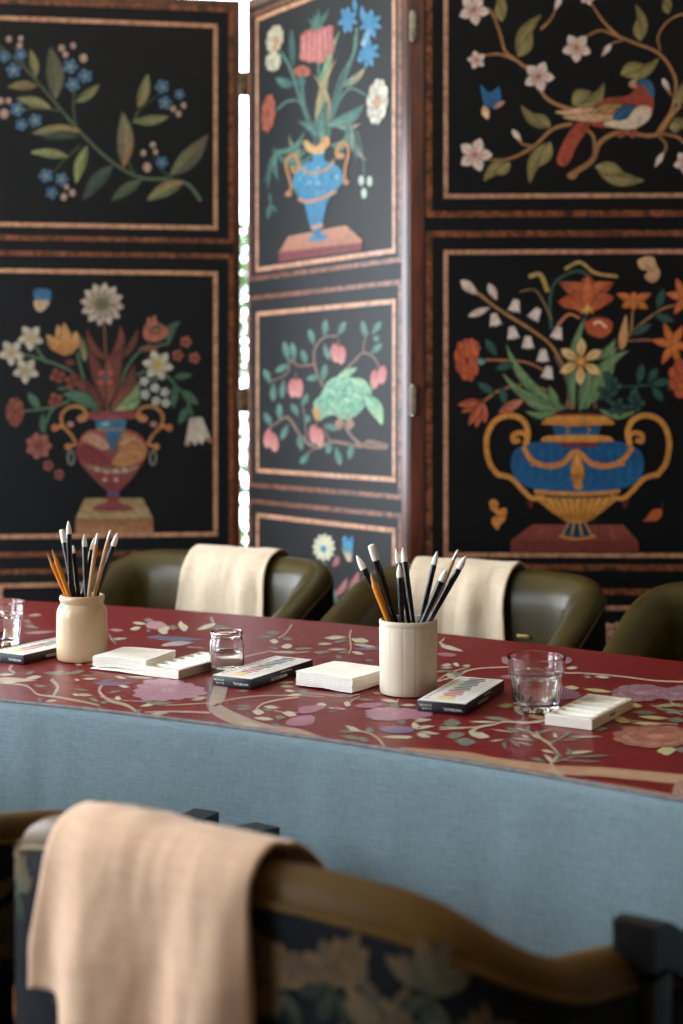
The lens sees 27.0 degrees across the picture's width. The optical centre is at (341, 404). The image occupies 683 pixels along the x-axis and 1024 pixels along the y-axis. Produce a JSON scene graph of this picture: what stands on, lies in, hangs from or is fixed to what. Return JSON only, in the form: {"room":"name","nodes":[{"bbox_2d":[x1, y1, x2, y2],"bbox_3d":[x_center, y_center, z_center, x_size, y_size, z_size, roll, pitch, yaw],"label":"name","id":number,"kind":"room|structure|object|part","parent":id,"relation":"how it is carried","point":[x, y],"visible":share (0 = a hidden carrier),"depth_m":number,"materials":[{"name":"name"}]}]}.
{"room":"art studio","nodes":[
{"label":"art studio","id":0,"kind":"room"},
{"bbox_3d":[0.250,1.200,1.550,6.200,0.100,8.600,0,0,0],"label":"floor","id":1,"kind":"structure","parent":0,"visible":0},
{"bbox_2d":[0,808,218,1023],"bbox_3d":[-0.518,0.749,1.641,0.598,0.803,0.465,0,0,29],"label":"barrel chair","id":2,"kind":"object","parent":1,"relation":"on","point":[13,825],"visible":0.16,"depth_m":1.41,"materials":[{"name":"brown fabric"}]},
{"bbox_3d":[-0.207,0.501,1.620,0.035,0.039,0.190,0,0,29],"label":"armrest","id":3,"kind":"part","parent":2,"relation":"part of","materials":[{"name":"black wood"}]},
{"bbox_2d":[80,549,333,620],"bbox_3d":[-0.351,0.747,3.138,0.658,0.806,0.465,0,0,30],"label":"barrel chair","id":4,"kind":"object","parent":1,"relation":"on","point":[298,588],"visible":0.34,"depth_m":3.28,"materials":[{"name":"green leather"}]},
{"bbox_2d":[175,544,289,616],"bbox_3d":[-0.252,0.444,3.296,0.269,0.232,0.141,0,0,30],"label":"towel","id":5,"kind":"object","parent":4,"relation":"on","point":[225,579],"visible":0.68,"depth_m":3.25,"materials":[{"name":"beige fabric"}]},
{"bbox_2d":[0,0,682,643],"bbox_3d":[-0.018,-0.052,3.981,2.166,2.345,0.434,0,0,22],"label":"folding screen","id":6,"kind":"object","parent":1,"relation":"on","point":[465,217],"visible":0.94,"depth_m":3.92,"materials":[{"name":"brown wood"}]},
{"bbox_2d":[0,251,233,556],"bbox_3d":[-0.701,-0.003,4.242,0.758,0.906,0.004,0,0,-8],"label":"picture","id":7,"kind":"object","parent":6,"relation":"attached to","point":[117,367],"depth_m":4.25,"materials":[{"name":"paint"}]},
{"bbox_2d":[0,0,233,243],"bbox_3d":[-0.702,-0.844,4.242,0.758,0.713,0.002,0,0,-8],"label":"picture","id":8,"kind":"object","parent":6,"relation":"attached to","point":[117,116],"depth_m":4.25,"materials":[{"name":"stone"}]},
{"bbox_3d":[-0.700,-0.052,4.259,0.793,2.345,0.030,0,0,-8],"label":"screen panel","id":9,"kind":"part","parent":6,"relation":"part of","materials":[{"name":"brown wood"}]},
{"bbox_2d":[248,279,400,499],"bbox_3d":[-0.063,-0.041,3.997,0.002,0.574,0.735,0,0,-36],"label":"picture","id":10,"kind":"object","parent":6,"relation":"attached to","point":[324,357],"depth_m":3.97,"materials":[{"name":"paint"}]},
{"bbox_2d":[248,0,400,281],"bbox_3d":[-0.064,-0.776,3.997,0.003,0.807,0.735,0,0,-36],"label":"picture","id":11,"kind":"object","parent":6,"relation":"attached to","point":[324,76],"depth_m":3.98,"materials":[{"name":"paint"}]},
{"bbox_2d":[248,499,400,602],"bbox_3d":[-0.063,0.651,3.997,0.001,0.738,0.735,0,0,-36],"label":"flower picture","id":12,"kind":"object","parent":6,"relation":"attached to","point":[330,532],"depth_m":3.95,"materials":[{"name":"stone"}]},
{"bbox_3d":[-0.045,-0.052,4.000,0.030,2.345,0.769,0,0,-36],"label":"screen panel","id":13,"kind":"part","parent":6,"relation":"part of","materials":[{"name":"brown wood"}]},
{"bbox_3d":[0.597,-0.052,3.683,0.846,2.345,0.030,0,0,2],"label":"screen panel","id":14,"kind":"part","parent":6,"relation":"part of","materials":[{"name":"brown wood"}]},
{"bbox_2d":[426,230,682,570],"bbox_3d":[0.615,-0.012,3.665,0.793,0.877,0.004,0,0,2],"label":"picture","id":15,"kind":"object","parent":6,"relation":"attached to","point":[554,358],"depth_m":3.67,"materials":[{"name":"paint"}]},
{"bbox_2d":[426,0,682,216],"bbox_3d":[0.615,-0.833,3.666,0.793,0.695,0.002,0,0,2],"label":"picture","id":16,"kind":"object","parent":6,"relation":"attached to","point":[535,108],"depth_m":3.67,"materials":[{"name":"paint"}]},
{"bbox_2d":[601,589,650,643],"bbox_3d":[0.615,0.747,3.667,0.793,0.547,0.001,0,0,2],"label":"flower picture","id":17,"kind":"object","parent":6,"relation":"attached to","point":[618,601],"depth_m":3.66,"materials":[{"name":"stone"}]},
{"bbox_2d":[0,702,682,956],"bbox_3d":[0.084,0.772,2.035,3.358,0.738,0.978,0,0,31],"label":"linen tablecloth","id":18,"kind":"object","parent":1,"relation":"on","point":[547,866],"visible":0.38,"depth_m":1.63,"materials":[{"name":"blue fabric"}]},
{"bbox_2d":[0,601,682,802],"bbox_3d":[0.079,0.400,2.031,3.270,0.005,0.892,0,0,31],"label":"floral tablecloth","id":19,"kind":"object","parent":18,"relation":"on","point":[639,751],"visible":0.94,"depth_m":1.93,"materials":[{"name":"red fabric"}]},
{"bbox_2d":[0,598,24,645],"bbox_3d":[-0.569,0.363,2.378,0.076,0.071,0.076,0,0,0],"label":"glass tumbler","id":20,"kind":"object","parent":19,"relation":"on","point":[11,609],"visible":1,"depth_m":2.35,"materials":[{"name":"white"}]},
{"bbox_2d":[0,637,56,663],"bbox_3d":[-0.476,0.391,2.277,0.066,0.015,0.174,0,0,29],"label":"box","id":21,"kind":"object","parent":19,"relation":"on","point":[43,649],"visible":0.64,"depth_m":2.22,"materials":[{"name":"cardboard"}]},
{"bbox_2d":[56,592,107,662],"bbox_3d":[-0.407,0.348,2.230,0.079,0.102,0.079,0,0,0],"label":"stoneware crock","id":22,"kind":"object","parent":19,"relation":"on","point":[81,622],"visible":0.89,"depth_m":2.20,"materials":[{"name":"beige ceramic"}]},
{"bbox_2d":[48,555,66,596],"bbox_3d":[-0.423,0.310,2.219,0.070,0.159,0.007,0,0,-16],"label":"pencil","id":23,"kind":"object","parent":22,"relation":"in","point":[52,564],"visible":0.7,"depth_m":2.21,"materials":[{"name":"orange wood"}]},
{"bbox_2d":[52,550,71,596],"bbox_3d":[-0.419,0.306,2.211,0.061,0.166,0.007,0,0,-19],"label":"pencil","id":24,"kind":"object","parent":22,"relation":"in","point":[56,561],"visible":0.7,"depth_m":2.20,"materials":[{"name":"orange wood"}]},
{"bbox_2d":[59,529,76,596],"bbox_3d":[-0.423,0.293,2.240,0.052,0.193,0.008,0,0,28],"label":"brush","id":25,"kind":"object","parent":22,"relation":"in","point":[62,533],"visible":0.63,"depth_m":2.24,"materials":[{"name":"black wood"}]},
{"bbox_3d":[-0.420,0.303,2.238,0.008,0.177,0.008,-12,-6,-1],"label":"handle","id":26,"kind":"part","parent":25,"relation":"part of","materials":[{"name":"black wood"}]},
{"bbox_2d":[66,521,73,596],"bbox_3d":[-0.424,0.285,2.227,0.009,0.209,0.017,0,0,39],"label":"brush","id":27,"kind":"object","parent":22,"relation":"in","point":[68,527],"visible":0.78,"depth_m":2.22,"materials":[{"name":"black wood"}]},
{"bbox_2d":[72,545,80,596],"bbox_3d":[-0.416,0.305,2.253,0.024,0.168,0.008,0,0,-26],"label":"brush","id":28,"kind":"object","parent":22,"relation":"in","point":[75,567],"visible":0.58,"depth_m":2.25,"materials":[{"name":"black wood"}]},
{"bbox_2d":[82,535,87,596],"bbox_3d":[-0.399,0.296,2.224,0.008,0.186,0.039,0,0,-20],"label":"brush","id":29,"kind":"object","parent":22,"relation":"in","point":[84,541],"visible":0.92,"depth_m":2.23,"materials":[{"name":"black wood"}]},
{"bbox_2d":[80,537,94,596],"bbox_3d":[-0.408,0.299,2.244,0.040,0.181,0.008,0,0,1],"label":"brush","id":30,"kind":"object","parent":22,"relation":"in","point":[93,540],"visible":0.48,"depth_m":2.24,"materials":[{"name":"black wood"}]},
{"bbox_3d":[-0.410,0.309,2.244,0.008,0.164,0.008,12,0,0],"label":"handle","id":31,"kind":"part","parent":30,"relation":"part of","materials":[{"name":"black wood"}]},
{"bbox_2d":[87,533,98,596],"bbox_3d":[-0.393,0.294,2.212,0.033,0.190,0.007,0,0,-34],"label":"brush","id":32,"kind":"object","parent":22,"relation":"in","point":[95,547],"visible":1,"depth_m":2.21,"materials":[{"name":"beige wood"}]},
{"bbox_2d":[92,530,111,596],"bbox_3d":[-0.384,0.291,2.222,0.074,0.197,0.007,0,0,40],"label":"brush","id":33,"kind":"object","parent":22,"relation":"in","point":[107,542],"visible":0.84,"depth_m":2.21,"materials":[{"name":"beige wood"}]},
{"bbox_2d":[96,533,117,595],"bbox_3d":[-0.383,0.294,2.234,0.078,0.191,0.009,0,0,27],"label":"brush","id":34,"kind":"object","parent":22,"relation":"in","point":[115,539],"visible":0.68,"depth_m":2.22,"materials":[{"name":"black wood"}]},
{"bbox_2d":[91,666,143,674],"bbox_3d":[-0.306,0.398,2.168,0.108,0.002,0.108,0,0,30],"label":"paper napkin","id":35,"kind":"object","parent":19,"relation":"on","point":[140,672],"visible":0.33,"depth_m":2.13,"materials":[{"name":"white paper"}]},
{"bbox_2d":[93,658,174,669],"bbox_3d":[-0.317,0.394,2.179,0.092,0.004,0.092,0,0,22],"label":"paper napkin","id":36,"kind":"object","parent":35,"relation":"on","point":[174,658],"visible":0.15,"depth_m":2.14,"materials":[{"name":"white paper"}]},
{"bbox_2d":[92,657,174,668],"bbox_3d":[-0.318,0.392,2.179,0.092,0.004,0.092,0,0,22],"label":"paper napkin","id":37,"kind":"object","parent":36,"relation":"on","point":[172,657],"visible":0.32,"depth_m":2.14,"materials":[{"name":"white paper"}]},
{"bbox_2d":[93,655,175,666],"bbox_3d":[-0.317,0.389,2.179,0.092,0.004,0.092,0,0,22],"label":"paper napkin","id":38,"kind":"object","parent":37,"relation":"on","point":[173,655],"visible":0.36,"depth_m":2.14,"materials":[{"name":"white paper"}]},
{"bbox_2d":[92,653,175,664],"bbox_3d":[-0.317,0.386,2.179,0.092,0.004,0.092,0,0,22],"label":"paper napkin","id":39,"kind":"object","parent":38,"relation":"on","point":[174,653],"visible":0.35,"depth_m":2.14,"materials":[{"name":"white paper"}]},
{"bbox_2d":[92,652,175,663],"bbox_3d":[-0.317,0.384,2.178,0.092,0.004,0.092,0,0,22],"label":"paper napkin","id":40,"kind":"object","parent":39,"relation":"on","point":[172,652],"visible":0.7,"depth_m":2.14,"materials":[{"name":"white paper"}]},
{"bbox_2d":[93,647,175,661],"bbox_3d":[-0.317,0.381,2.179,0.092,0.004,0.092,0,0,22],"label":"paper napkin","id":41,"kind":"object","parent":40,"relation":"on","point":[140,654],"visible":1,"depth_m":2.17,"materials":[{"name":"white paper"}]},
{"bbox_2d":[144,652,208,678],"bbox_3d":[-0.229,0.392,2.147,0.062,0.014,0.148,0,0,29],"label":"palette","id":42,"kind":"object","parent":19,"relation":"on","point":[195,663],"visible":0.8,"depth_m":2.11,"materials":[{"name":"white ceramic"}]},
{"bbox_2d":[209,628,243,673],"bbox_3d":[-0.171,0.367,2.120,0.052,0.063,0.052,0,0,0],"label":"glass jar","id":43,"kind":"object","parent":19,"relation":"on","point":[226,645],"visible":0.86,"depth_m":2.10,"materials":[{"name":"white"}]},
{"bbox_2d":[212,656,312,688],"bbox_3d":[-0.114,0.391,2.086,0.066,0.015,0.174,0,0,29],"label":"box","id":44,"kind":"object","parent":19,"relation":"on","point":[256,674],"visible":1,"depth_m":2.06,"materials":[{"name":"cardboard"}]},
{"bbox_2d":[296,683,379,692],"bbox_3d":[0.002,0.396,2.031,0.096,0.004,0.096,0,0,34],"label":"paper napkin","id":45,"kind":"object","parent":19,"relation":"on","point":[296,683],"visible":0.25,"depth_m":1.99,"materials":[{"name":"white paper"}]},
{"bbox_2d":[296,681,379,690],"bbox_3d":[0.002,0.394,2.032,0.096,0.004,0.096,0,0,34],"label":"paper napkin","id":46,"kind":"object","parent":45,"relation":"on","point":[378,681],"visible":0.29,"depth_m":1.99,"materials":[{"name":"white paper"}]},
{"bbox_2d":[296,679,379,688],"bbox_3d":[0.002,0.391,2.030,0.096,0.004,0.096,0,0,34],"label":"paper napkin","id":47,"kind":"object","parent":46,"relation":"on","point":[365,684],"visible":0.25,"depth_m":1.99,"materials":[{"name":"white paper"}]},
{"bbox_2d":[296,678,379,686],"bbox_3d":[0.002,0.389,2.031,0.096,0.004,0.096,0,0,34],"label":"paper napkin","id":48,"kind":"object","parent":47,"relation":"on","point":[296,678],"visible":0.26,"depth_m":1.99,"materials":[{"name":"white paper"}]},
{"bbox_2d":[296,676,379,685],"bbox_3d":[0.003,0.386,2.031,0.096,0.004,0.096,0,0,35],"label":"paper napkin","id":49,"kind":"object","parent":48,"relation":"on","point":[296,676],"visible":0.3,"depth_m":1.99,"materials":[{"name":"white paper"}]},
{"bbox_2d":[296,674,379,683],"bbox_3d":[0.002,0.384,2.031,0.096,0.004,0.096,0,0,34],"label":"paper napkin","id":50,"kind":"object","parent":49,"relation":"on","point":[296,674],"visible":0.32,"depth_m":1.99,"materials":[{"name":"white paper"}]},
{"bbox_2d":[296,672,379,681],"bbox_3d":[0.002,0.381,2.031,0.096,0.004,0.096,0,0,34],"label":"paper napkin","id":51,"kind":"object","parent":50,"relation":"on","point":[378,672],"visible":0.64,"depth_m":1.99,"materials":[{"name":"white paper"}]},
{"bbox_2d":[296,661,379,679],"bbox_3d":[0.002,0.378,2.031,0.096,0.004,0.096,0,0,34],"label":"paper napkin","id":52,"kind":"object","parent":51,"relation":"on","point":[336,669],"visible":0.96,"depth_m":2.02,"materials":[{"name":"white paper"}]},
{"bbox_2d":[379,615,437,697],"bbox_3d":[0.093,0.348,1.974,0.081,0.102,0.081,0,0,0],"label":"pot","id":53,"kind":"object","parent":19,"relation":"on","point":[407,651],"visible":0.86,"depth_m":1.94,"materials":[{"name":"beige ceramic"}]},
{"bbox_2d":[356,555,394,621],"bbox_3d":[0.070,0.300,1.977,0.106,0.179,0.010,0,0,23],"label":"brush","id":54,"kind":"object","parent":53,"relation":"in","point":[361,564],"visible":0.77,"depth_m":1.99,"materials":[{"name":"black wood"}]},
{"bbox_2d":[371,574,390,621],"bbox_3d":[0.070,0.310,1.964,0.060,0.158,0.010,0,0,-9],"label":"pencil","id":55,"kind":"object","parent":53,"relation":"in","point":[375,585],"visible":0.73,"depth_m":1.96,"materials":[{"name":"orange wood"}]},
{"bbox_2d":[368,544,398,622],"bbox_3d":[0.071,0.291,1.990,0.073,0.196,0.011,0,0,-20],"label":"brush","id":56,"kind":"object","parent":53,"relation":"in","point":[373,552],"visible":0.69,"depth_m":1.98,"materials":[{"name":"black wood"}]},
{"bbox_3d":[0.076,0.303,1.991,0.011,0.184,0.011,-18,6,1],"label":"handle","id":57,"kind":"part","parent":56,"relation":"part of","materials":[{"name":"black wood"}]},
{"bbox_2d":[396,564,404,622],"bbox_3d":[0.083,0.304,1.950,0.009,0.171,0.018,0,0,-39],"label":"brush","id":58,"kind":"object","parent":53,"relation":"in","point":[399,574],"visible":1,"depth_m":1.95,"materials":[{"name":"black wood"}]},
{"bbox_3d":[0.083,0.313,1.949,0.009,0.153,0.009,-3,-3,0],"label":"handle","id":59,"kind":"part","parent":58,"relation":"part of","materials":[{"name":"black wood"}]},
{"bbox_2d":[395,549,409,622],"bbox_3d":[0.094,0.295,2.000,0.038,0.188,0.008,0,0,13],"label":"brush","id":60,"kind":"object","parent":53,"relation":"in","point":[397,556],"visible":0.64,"depth_m":2.00,"materials":[{"name":"black wood"}]},
{"bbox_2d":[401,547,415,622],"bbox_3d":[0.098,0.294,1.972,0.009,0.190,0.054,0,0,-28],"label":"brush","id":61,"kind":"object","parent":53,"relation":"in","point":[404,560],"visible":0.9,"depth_m":1.98,"materials":[{"name":"black wood"}]},
{"bbox_2d":[418,552,437,622],"bbox_3d":[0.112,0.297,1.989,0.046,0.185,0.008,0,0,1],"label":"brush","id":62,"kind":"object","parent":53,"relation":"in","point":[435,558],"visible":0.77,"depth_m":1.99,"materials":[{"name":"black wood"}]},
{"bbox_2d":[419,569,446,622],"bbox_3d":[0.107,0.307,1.956,0.076,0.164,0.010,0,0,0],"label":"brush","id":63,"kind":"object","parent":53,"relation":"in","point":[442,578],"visible":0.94,"depth_m":1.95,"materials":[{"name":"black wood"}]},
{"bbox_2d":[426,549,458,620],"bbox_3d":[0.123,0.295,1.981,0.080,0.188,0.006,0,0,0],"label":"brush","id":64,"kind":"object","parent":53,"relation":"in","point":[452,562],"visible":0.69,"depth_m":1.98,"materials":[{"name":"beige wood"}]},
{"bbox_2d":[426,556,465,621],"bbox_3d":[0.122,0.298,1.969,0.102,0.182,0.010,0,0,14],"label":"brush","id":65,"kind":"object","parent":53,"relation":"in","point":[461,563],"visible":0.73,"depth_m":1.96,"materials":[{"name":"black wood"}]},
{"bbox_2d":[417,676,503,714],"bbox_3d":[0.163,0.391,1.920,0.066,0.015,0.174,0,0,23],"label":"box","id":66,"kind":"object","parent":19,"relation":"on","point":[461,695],"visible":1,"depth_m":1.89,"materials":[{"name":"cardboard"}]},
{"bbox_2d":[507,651,565,713],"bbox_3d":[0.255,0.363,1.862,0.076,0.071,0.076,0,0,0],"label":"glass tumbler","id":67,"kind":"object","parent":19,"relation":"on","point":[536,676],"visible":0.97,"depth_m":1.84,"materials":[{"name":"clear glass"}]},
{"bbox_2d":[545,694,632,729],"bbox_3d":[0.319,0.392,1.822,0.062,0.014,0.148,0,0,31],"label":"palette","id":68,"kind":"object","parent":19,"relation":"on","point":[590,711],"visible":1,"depth_m":1.80,"materials":[{"name":"white ceramic"}]},
{"bbox_2d":[13,800,682,1023],"bbox_3d":[0.017,0.749,1.287,0.598,0.803,0.465,0,0,35],"label":"armchair","id":69,"kind":"object","parent":1,"relation":"on","point":[328,946],"visible":0.56,"depth_m":1.03,"materials":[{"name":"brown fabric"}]},
{"bbox_2d":[28,801,326,1023],"bbox_3d":[-0.125,0.475,1.156,0.237,0.286,0.174,0,0,35],"label":"towel","id":70,"kind":"object","parent":69,"relation":"on","point":[141,915],"visible":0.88,"depth_m":1.11,"materials":[{"name":"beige fabric"}]},
{"bbox_3d":[-0.161,0.458,1.524,0.035,0.120,0.268,0,0,35],"label":"armrest","id":71,"kind":"part","parent":69,"relation":"part of","materials":[{"name":"black wood"}]},
{"bbox_3d":[0.301,0.458,1.203,0.035,0.120,0.268,0,0,35],"label":"armrest","id":72,"kind":"part","parent":69,"relation":"part of","materials":[{"name":"black wood"}]},
{"bbox_3d":[0.230,0.796,1.100,0.032,0.707,0.061,0,0,35],"label":"leg","id":73,"kind":"part","parent":69,"relation":"part of","materials":[{"name":"black wood"}]},
{"bbox_2d":[319,564,605,651],"bbox_3d":[0.216,0.747,2.838,0.598,0.806,0.465,0,0,30],"label":"barrel chair","id":74,"kind":"object","parent":1,"relation":"on","point":[560,609],"visible":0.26,"depth_m":2.90,"materials":[{"name":"green leather"}]},
{"bbox_2d":[404,556,526,639],"bbox_3d":[0.262,0.449,3.021,0.273,0.242,0.159,0,0,30],"label":"towel","id":75,"kind":"object","parent":74,"relation":"on","point":[474,605],"visible":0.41,"depth_m":2.97,"materials":[{"name":"beige fabric"}]},
{"bbox_3d":[0.372,0.474,2.908,0.028,0.008,0.002,0,0,30],"label":"brass plate","id":76,"kind":"part","parent":74,"relation":"part of","materials":[{"name":"gold metal"}]},
{"bbox_2d":[602,582,682,661],"bbox_3d":[0.749,0.747,2.528,0.598,0.806,0.465,0,0,30],"label":"barrel chair","id":77,"kind":"object","parent":1,"relation":"on","point":[652,626],"visible":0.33,"depth_m":2.71,"materials":[{"name":"green leather"}]},
{"label":"outside","id":78,"kind":"structure","parent":0,"visible":0},
{"bbox_3d":[0.000,1.275,8.950,16.000,0.150,6.100,0,0,0],"label":"ground","id":79,"kind":"structure","parent":78,"visible":0},
{"bbox_2d":[241,222,246,546],"bbox_3d":[-0.443,0.154,7.000,1.082,2.091,0.769,0,0,0],"label":"shrub","id":80,"kind":"object","parent":79,"relation":"on","point":[243,226],"visible":0.05,"depth_m":6.93,"materials":[{"name":"green plant"}]}
]}

